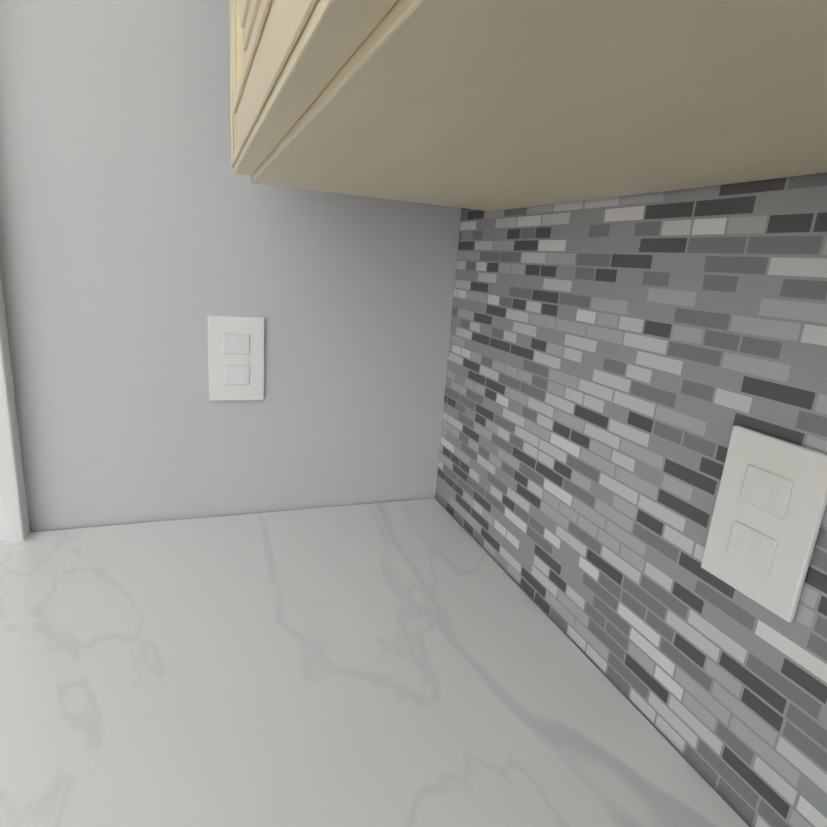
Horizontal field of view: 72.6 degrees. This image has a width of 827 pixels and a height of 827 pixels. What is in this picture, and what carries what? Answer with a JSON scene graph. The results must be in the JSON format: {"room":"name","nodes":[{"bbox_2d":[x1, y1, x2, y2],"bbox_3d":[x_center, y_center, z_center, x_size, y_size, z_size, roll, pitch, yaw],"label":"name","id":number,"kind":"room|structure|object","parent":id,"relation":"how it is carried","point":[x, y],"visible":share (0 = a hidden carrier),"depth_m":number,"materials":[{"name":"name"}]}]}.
{"room":"kitchen","nodes":[
{"label":"kitchen","id":0,"kind":"room"},
{"bbox_2d":[0,0,461,531],"bbox_3d":[-2.728,-0.228,-0.145,6.270,2.720,0.160,-1,16,-21],"label":"wall","id":1,"kind":"structure","parent":0,"point":[145,231],"depth_m":0.74,"materials":[{"name":"grey paint"}]},
{"bbox_2d":[0,267,29,542],"bbox_3d":[-0.922,-0.432,0.482,0.932,1.772,0.187,-1,16,-21],"label":"trim","id":2,"kind":"structure","parent":1,"relation":"attached to","point":[14,524],"depth_m":0.69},
{"bbox_2d":[208,315,263,400],"bbox_3d":[-0.245,-0.075,0.780,0.074,0.118,0.008,-1,16,-21],"label":"electrical outlet","id":3,"kind":"object","parent":1,"relation":"attached to","point":[236,356],"visible":1,"depth_m":0.78,"materials":[{"name":"white plastic"}]},
{"bbox_3d":[-1.615,2.054,-2.886,6.270,0.100,7.080,-1,16,-21],"label":"floor","id":4,"kind":"structure","parent":0,"visible":0},
{"bbox_2d":[0,498,748,826],"bbox_3d":[0.405,1.132,-0.841,0.648,0.925,4.011,-1,16,-21],"label":"countertop","id":5,"kind":"structure","parent":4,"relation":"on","point":[419,663],"depth_m":0.51,"materials":[{"name":"stone"}]},
{"bbox_3d":[1.369,0.645,-2.224,0.160,2.720,6.920,-1,16,-21],"label":"wall","id":6,"kind":"structure","parent":0,"visible":0},
{"bbox_2d":[230,0,826,211],"bbox_3d":[0.115,-0.636,0.233,0.331,0.975,0.735,-1,16,-21],"label":"upper cabinet","id":7,"kind":"object","parent":6,"relation":"attached to","point":[490,105],"visible":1,"depth_m":0.20,"materials":[{"name":"paint"}]},
{"bbox_2d":[435,173,826,826],"bbox_3d":[0.770,0.314,-0.926,0.008,0.800,3.988,-1,16,-21],"label":"backsplash","id":8,"kind":"structure","parent":6,"relation":"attached to","point":[619,369],"depth_m":0.49,"materials":[{"name":"tile"}]},
{"bbox_2d":[701,425,826,621],"bbox_3d":[0.246,0.075,0.398,0.008,0.118,0.074,-1,16,-21],"label":"electrical outlet","id":9,"kind":"object","parent":8,"relation":"attached to","point":[769,508],"visible":1,"depth_m":0.39,"materials":[{"name":"white plastic"}]}
]}

